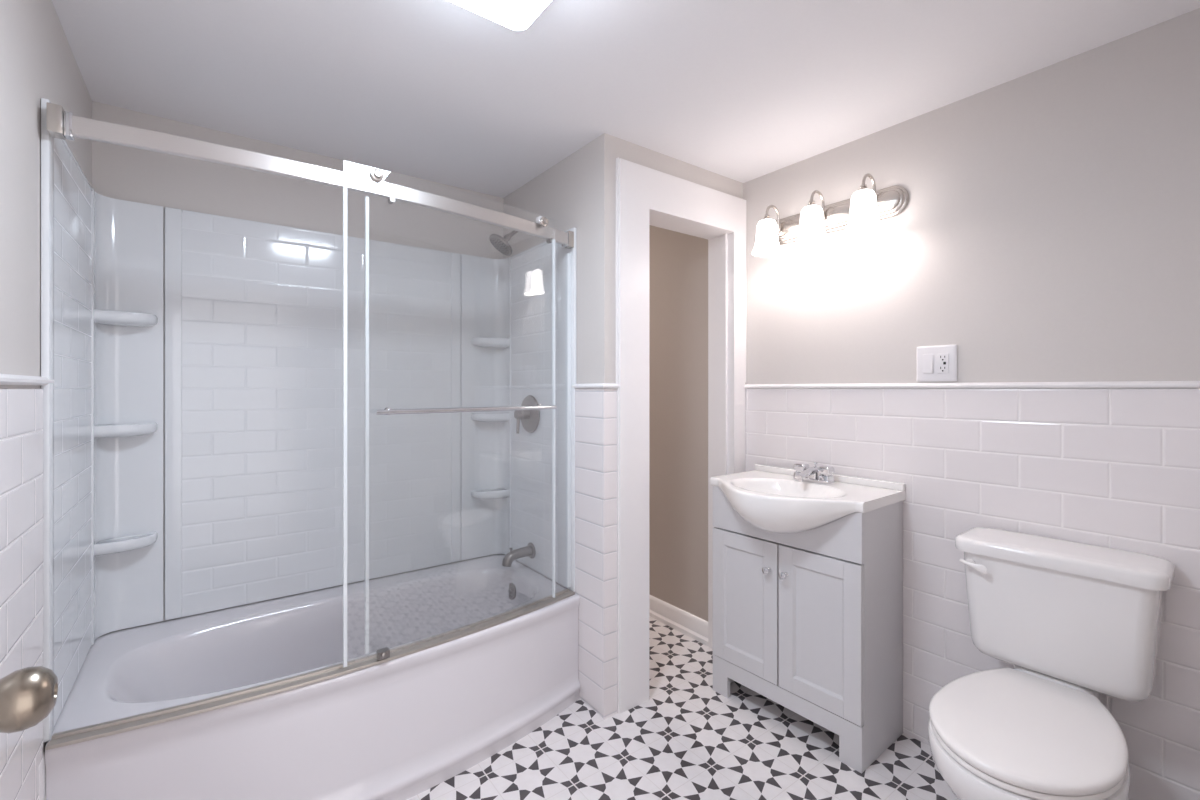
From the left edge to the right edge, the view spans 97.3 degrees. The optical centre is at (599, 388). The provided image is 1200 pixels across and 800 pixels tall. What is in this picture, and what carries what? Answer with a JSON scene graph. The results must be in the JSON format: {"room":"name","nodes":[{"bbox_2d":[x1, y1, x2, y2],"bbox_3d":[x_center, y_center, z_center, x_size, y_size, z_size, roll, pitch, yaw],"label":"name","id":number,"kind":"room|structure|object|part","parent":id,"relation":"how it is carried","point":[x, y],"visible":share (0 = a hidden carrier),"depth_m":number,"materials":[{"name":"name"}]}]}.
{"room":"bathroom","nodes":[
{"label":"bathroom","id":0,"kind":"room"},
{"bbox_2d":[0,0,91,799],"bbox_3d":[-1.015,0.137,0.747,0.129,2.220,2.500,0,0,-37],"label":"wall","id":1,"kind":"structure","parent":0,"point":[37,59],"depth_m":1.11,"materials":[{"name":"white tile"}]},
{"bbox_2d":[0,374,53,385],"bbox_3d":[-0.771,-0.018,0.526,0.017,0.021,1.855,0,0,-37],"label":"trim","id":2,"kind":"structure","parent":1,"relation":"attached to","point":[5,379],"depth_m":1.07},
{"bbox_2d":[39,752,45,799],"bbox_3d":[-1.282,1.047,1.207,0.010,0.400,0.062,0,0,-37],"label":"trim","id":3,"kind":"structure","parent":1,"relation":"attached to","point":[42,767],"depth_m":1.21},
{"bbox_2d":[92,101,502,629],"bbox_3d":[-1.188,0.137,2.250,1.644,2.220,0.120,0,0,-37],"label":"wall","id":4,"kind":"structure","parent":0,"point":[119,172],"depth_m":2.07,"materials":[{"name":"beige paint"}]},
{"bbox_2d":[41,98,575,742],"bbox_3d":[-0.898,0.074,1.960,1.522,1.507,0.689,0,0,-37],"label":"shower surround","id":5,"kind":"object","parent":4,"relation":"attached to","point":[254,310],"visible":0.94,"depth_m":2.07,"materials":[{"name":"white plastic"}]},
{"bbox_3d":[-1.476,0.074,1.477,0.017,1.507,0.602,0,0,-37],"label":"panel","id":6,"kind":"part","parent":5,"relation":"part of","materials":[{"name":"white plastic"}]},
{"bbox_2d":[94,532,157,555],"bbox_3d":[-1.604,0.526,1.791,0.155,0.042,0.088,0,0,-37],"label":"shelf","id":7,"kind":"object","parent":5,"relation":"attached to","point":[110,543],"depth_m":1.78,"materials":[{"name":"white plastic"}]},
{"bbox_2d":[94,423,157,437],"bbox_3d":[-1.604,0.140,1.791,0.155,0.042,0.088,0,0,-37],"label":"shelf","id":8,"kind":"object","parent":5,"relation":"attached to","point":[101,430],"depth_m":1.77,"materials":[{"name":"white plastic"}]},
{"bbox_2d":[94,309,157,326],"bbox_3d":[-1.604,-0.237,1.791,0.155,0.042,0.088,0,0,-37],"label":"shelf","id":9,"kind":"object","parent":5,"relation":"attached to","point":[102,317],"depth_m":1.77,"materials":[{"name":"white plastic"}]},
{"bbox_3d":[-1.614,0.089,1.804,0.186,1.477,0.085,0,0,-37],"label":"corner panel","id":10,"kind":"part","parent":5,"relation":"part of","materials":[{"name":"white plastic"}]},
{"bbox_3d":[-1.115,0.089,2.216,1.101,1.477,0.019,0,0,-37],"label":"panel","id":11,"kind":"part","parent":5,"relation":"part of","materials":[{"name":"white plastic"}]},
{"bbox_3d":[-0.559,0.089,2.588,0.229,1.477,0.085,0,0,-37],"label":"corner panel","id":12,"kind":"part","parent":5,"relation":"part of","materials":[{"name":"white plastic"}]},
{"bbox_2d":[471,488,509,498],"bbox_3d":[-0.536,0.516,2.584,0.165,0.042,0.088,0,0,-37],"label":"shelf","id":13,"kind":"object","parent":5,"relation":"attached to","point":[476,493],"depth_m":2.57,"materials":[{"name":"white plastic"}]},
{"bbox_2d":[471,413,509,421],"bbox_3d":[-0.536,0.140,2.584,0.165,0.042,0.088,0,0,-37],"label":"shelf","id":14,"kind":"object","parent":5,"relation":"attached to","point":[475,417],"depth_m":2.56,"materials":[{"name":"white plastic"}]},
{"bbox_2d":[471,337,509,347],"bbox_3d":[-0.536,-0.227,2.584,0.165,0.042,0.088,0,0,-37],"label":"shelf","id":15,"kind":"object","parent":5,"relation":"attached to","point":[476,342],"depth_m":2.56,"materials":[{"name":"white plastic"}]},
{"bbox_2d":[502,542,534,566],"bbox_3d":[-0.373,0.749,2.382,0.146,0.085,0.072,0,0,-37],"label":"tub spout","id":16,"kind":"object","parent":5,"relation":"attached to","point":[529,550],"visible":1,"depth_m":2.37,"materials":[{"name":"grey metal"}]},
{"bbox_2d":[514,395,539,433],"bbox_3d":[-0.351,0.116,2.411,0.075,0.174,0.174,0,0,-37],"label":"shower valve","id":17,"kind":"object","parent":5,"relation":"attached to","point":[529,419],"visible":0.93,"depth_m":2.40,"materials":[{"name":"grey metal"}]},
{"bbox_3d":[-0.371,0.166,2.396,0.018,0.074,0.016,0,0,-37],"label":"lever","id":18,"kind":"part","parent":17,"relation":"part of","materials":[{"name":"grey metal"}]},
{"bbox_3d":[-0.357,0.116,2.407,0.061,0.048,0.048,0,0,-37],"label":"handle","id":19,"kind":"part","parent":17,"relation":"part of","materials":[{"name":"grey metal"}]},
{"bbox_3d":[-0.275,0.085,2.383,0.017,1.485,0.580,0,0,-37],"label":"panel","id":20,"kind":"part","parent":5,"relation":"part of","materials":[{"name":"white plastic"}]},
{"bbox_2d":[503,133,641,718],"bbox_3d":[-0.198,0.137,2.449,0.200,2.220,0.982,0,0,-37],"label":"wall","id":21,"kind":"structure","parent":0,"point":[578,192],"depth_m":2.06,"materials":[{"name":"beige paint"}]},
{"bbox_2d":[489,222,535,255],"bbox_3d":[-0.386,-0.678,2.360,0.224,0.174,0.119,0,0,-37],"label":"shower","id":22,"kind":"object","parent":21,"relation":"attached to","point":[501,244],"visible":0.88,"depth_m":2.31,"materials":[{"name":"grey metal"}]},
{"bbox_2d":[572,383,619,388],"bbox_3d":[-0.018,-0.010,2.094,0.083,0.021,0.216,0,0,-37],"label":"trim","id":23,"kind":"structure","parent":21,"relation":"attached to","point":[597,385],"depth_m":2.03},
{"bbox_2d":[52,0,1199,197],"bbox_3d":[-0.236,-1.013,1.637,4.200,0.080,6.400,0,0,-37],"label":"ceiling","id":24,"kind":"structure","parent":0,"point":[440,91],"depth_m":1.61,"materials":[{"name":"paint"}]},
{"bbox_2d":[448,0,550,29],"bbox_3d":[-0.224,-0.926,1.116,0.312,0.092,0.312,0,0,-37],"label":"ceiling light","id":25,"kind":"object","parent":24,"relation":"attached to","point":[513,14],"visible":1,"depth_m":1.23,"materials":[{"name":"white"}]},
{"bbox_2d":[649,225,707,621],"bbox_3d":[-0.246,0.137,3.737,0.120,2.220,2.817,0,0,-37],"label":"wall","id":26,"kind":"structure","parent":0,"point":[678,262],"depth_m":2.75,"materials":[{"name":"paint"}]},
{"bbox_2d":[649,594,707,645],"bbox_3d":[-0.305,1.195,3.693,0.027,0.104,2.816,0,0,-37],"label":"baseboard","id":27,"kind":"structure","parent":26,"relation":"attached to","point":[678,619],"depth_m":2.73,"materials":[{"name":"white wood"}]},
{"bbox_2d":[407,616,957,799],"bbox_3d":[-0.236,1.287,1.637,4.200,0.080,6.400,0,0,-37],"label":"floor","id":28,"kind":"structure","parent":0,"point":[689,740],"depth_m":1.79,"materials":[{"name":"tile"}]},
{"bbox_2d":[45,554,579,799],"bbox_3d":[-0.856,1.040,1.904,1.503,0.415,0.823,0,0,-37],"label":"bathtub","id":29,"kind":"object","parent":28,"relation":"on","point":[400,728],"visible":0.93,"depth_m":1.69,"materials":[{"name":"ceramic"}]},
{"bbox_2d":[45,102,574,750],"bbox_3d":[-0.665,0.082,1.647,1.495,1.500,0.163,0,0,-38],"label":"shower door","id":30,"kind":"structure","parent":29,"relation":"on","point":[60,124],"depth_m":1.55,"materials":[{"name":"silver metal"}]},
{"bbox_3d":[-0.676,-0.614,1.663,1.436,0.066,0.086,0,0,-38],"label":"header rail","id":31,"kind":"part","parent":30,"relation":"part of","materials":[{"name":"silver metal"}]},
{"bbox_3d":[-0.402,0.917,2.392,0.020,0.074,0.074,0,0,-37],"label":"overflow plate","id":32,"kind":"part","parent":29,"relation":"part of","materials":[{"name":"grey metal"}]},
{"bbox_2d":[713,486,902,772],"bbox_3d":[0.768,0.825,2.038,0.352,0.845,0.610,0,0,-39],"label":"vanity cabinet","id":33,"kind":"object","parent":28,"relation":"on","point":[810,622],"visible":0.88,"depth_m":1.86,"materials":[{"name":"grey paint"}]},
{"bbox_3d":[0.567,0.836,2.073,0.018,0.522,0.301,0,0,-39],"label":"door","id":34,"kind":"part","parent":33,"relation":"part of","materials":[{"name":"grey paint"}]},
{"bbox_3d":[0.621,0.675,1.965,0.032,0.027,0.027,0,0,-39],"label":"knob","id":35,"kind":"part","parent":33,"relation":"part of","materials":[{"name":"silver metal"}]},
{"bbox_3d":[0.665,0.675,1.910,0.032,0.027,0.027,0,0,-39],"label":"knob","id":36,"kind":"part","parent":33,"relation":"part of","materials":[{"name":"silver metal"}]},
{"bbox_2d":[710,464,905,532],"bbox_3d":[0.716,0.431,1.996,0.494,0.180,0.624,0,0,-39],"label":"sink","id":37,"kind":"object","parent":33,"relation":"in","point":[769,498],"visible":0.95,"depth_m":1.87,"materials":[{"name":"ceramic"}]},
{"bbox_2d":[793,462,834,483],"bbox_3d":[0.817,0.330,2.073,0.134,0.075,0.156,0,0,-39],"label":"faucet","id":38,"kind":"object","parent":37,"relation":"on","point":[822,474],"visible":1,"depth_m":2.06,"materials":[{"name":"silver metal"}]},
{"bbox_3d":[0.816,0.329,2.139,0.048,0.051,0.048,0,0,-39],"label":"handle","id":39,"kind":"part","parent":38,"relation":"part of","materials":[{"name":"silver metal"}]},
{"bbox_3d":[0.815,0.333,2.071,0.128,0.048,0.040,0,0,-39],"label":"spout","id":40,"kind":"part","parent":38,"relation":"part of","materials":[{"name":"silver metal"}]},
{"bbox_3d":[0.849,0.361,2.099,0.052,0.013,0.156,0,0,-39],"label":"plate","id":41,"kind":"part","parent":38,"relation":"part of","materials":[{"name":"silver metal"}]},
{"bbox_3d":[0.881,0.329,2.058,0.048,0.051,0.048,0,0,-39],"label":"handle","id":42,"kind":"part","parent":38,"relation":"part of","materials":[{"name":"silver metal"}]},
{"bbox_3d":[0.759,0.836,1.834,0.018,0.522,0.301,0,0,-39],"label":"door","id":43,"kind":"part","parent":33,"relation":"part of","materials":[{"name":"grey paint"}]},
{"bbox_2d":[928,527,1174,799],"bbox_3d":[1.090,0.846,1.329,0.697,0.804,0.448,0,0,-39],"label":"toilet","id":44,"kind":"object","parent":28,"relation":"on","point":[1076,622],"visible":1,"depth_m":1.34,"materials":[{"name":"white ceramic"}]},
{"bbox_3d":[1.098,0.519,1.550,0.027,0.032,0.068,0,0,-39],"label":"flush lever","id":45,"kind":"part","parent":44,"relation":"part of","materials":[{"name":"plastic"}]},
{"bbox_3d":[1.025,0.828,1.276,0.515,0.016,0.354,0,0,-39],"label":"seat","id":46,"kind":"part","parent":44,"relation":"part of","materials":[{"name":"plastic"}]},
{"bbox_3d":[1.024,0.807,1.276,0.517,0.023,0.358,0,0,-39],"label":"lid","id":47,"kind":"part","parent":44,"relation":"part of","materials":[{"name":"plastic"}]},
{"bbox_3d":[1.286,0.639,1.489,0.189,0.307,0.412,0,0,-39],"label":"tank","id":48,"kind":"part","parent":44,"relation":"part of","materials":[{"name":"white ceramic"}]},
{"bbox_3d":[1.281,0.465,1.485,0.203,0.042,0.448,0,0,-39],"label":"tank lid","id":49,"kind":"part","parent":44,"relation":"part of","materials":[{"name":"white ceramic"}]},
{"bbox_2d":[642,147,742,198],"bbox_3d":[0.431,0.137,2.400,0.752,2.220,0.137,0,0,-37],"label":"wall","id":50,"kind":"structure","parent":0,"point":[651,159],"depth_m":2.29,"materials":[{"name":"beige paint"}]},
{"bbox_2d":[743,8,1199,799],"bbox_3d":[1.213,0.137,1.870,0.129,2.220,1.646,0,0,-37],"label":"wall","id":51,"kind":"structure","parent":0,"point":[1048,229],"depth_m":1.64,"materials":[{"name":"beige paint"}]},
{"bbox_2d":[616,157,745,713],"bbox_3d":[0.334,0.179,2.315,0.766,2.137,0.157,0,0,-37],"label":"door frame","id":52,"kind":"structure","parent":51,"relation":"attached to","point":[640,190],"depth_m":2.11,"materials":[{"name":"white wood"}]},
{"bbox_2d":[755,464,904,490],"bbox_3d":[0.901,0.354,2.145,0.020,0.026,0.624,0,0,-39],"label":"backsplash","id":53,"kind":"structure","parent":51,"relation":"attached to","point":[838,478],"depth_m":2.04,"materials":[{"name":"ceramic"}]},
{"bbox_2d":[752,173,908,255],"bbox_3d":[0.846,-0.684,2.114,0.186,0.212,0.655,0,0,-37],"label":"vanity light","id":54,"kind":"object","parent":51,"relation":"attached to","point":[862,213],"visible":1,"depth_m":2.05,"materials":[{"name":"white glass"}]},
{"bbox_3d":[0.710,-0.648,2.246,0.124,0.138,0.124,0,0,-37],"label":"lamp shade","id":55,"kind":"part","parent":54,"relation":"part of","materials":[{"name":"white glass"}]},
{"bbox_3d":[0.747,-0.727,2.273,0.103,0.126,0.026,0,0,-37],"label":"arm","id":56,"kind":"part","parent":54,"relation":"part of","materials":[{"name":"silver metal"}]},
{"bbox_3d":[0.834,-0.648,2.079,0.124,0.138,0.124,0,0,-37],"label":"lamp shade","id":57,"kind":"part","parent":54,"relation":"part of","materials":[{"name":"white glass"}]},
{"bbox_3d":[0.871,-0.727,2.107,0.103,0.126,0.026,0,0,-37],"label":"arm","id":58,"kind":"part","parent":54,"relation":"part of","materials":[{"name":"silver metal"}]},
{"bbox_3d":[0.955,-0.648,1.915,0.124,0.138,0.124,0,0,-37],"label":"lamp shade","id":59,"kind":"part","parent":54,"relation":"part of","materials":[{"name":"white glass"}]},
{"bbox_3d":[0.992,-0.727,1.943,0.103,0.126,0.026,0,0,-37],"label":"arm","id":60,"kind":"part","parent":54,"relation":"part of","materials":[{"name":"silver metal"}]},
{"bbox_2d":[917,345,956,381],"bbox_3d":[1.163,-0.088,1.829,0.016,0.124,0.126,0,0,-37],"label":"switch plate","id":61,"kind":"object","parent":51,"relation":"attached to","point":[934,363],"visible":1,"depth_m":1.82,"materials":[{"name":"white plastic"}]},
{"bbox_2d":[923,354,933,373],"bbox_3d":[1.147,-0.088,1.846,0.008,0.068,0.035,0,0,-37],"label":"rocker switch","id":62,"kind":"object","parent":61,"relation":"attached to","point":[928,359],"depth_m":1.84,"materials":[{"name":"white plastic"}]},
{"bbox_2d":[937,353,948,372],"bbox_3d":[1.176,-0.088,1.810,0.004,0.068,0.034,0,0,-37],"label":"receptacle","id":63,"kind":"object","parent":61,"relation":"attached to","point":[942,358],"depth_m":1.81,"materials":[{"name":"white plastic"}]},
{"bbox_2d":[744,381,1199,388],"bbox_3d":[1.161,-0.010,1.832,0.017,0.021,1.646,0,0,-37],"label":"trim","id":64,"kind":"structure","parent":51,"relation":"attached to","point":[1107,384],"depth_m":1.67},
{"bbox_3d":[0.753,0.137,0.428,2.587,2.220,0.120,0,0,-37],"label":"wall","id":65,"kind":"structure","parent":0,"visible":0},
{"bbox_2d":[0,666,57,733],"bbox_3d":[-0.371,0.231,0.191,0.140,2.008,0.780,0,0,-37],"label":"door knob","id":66,"kind":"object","parent":65,"relation":"in","point":[28,695],"depth_m":0.47,"materials":[{"name":"silver metal"}]}
]}

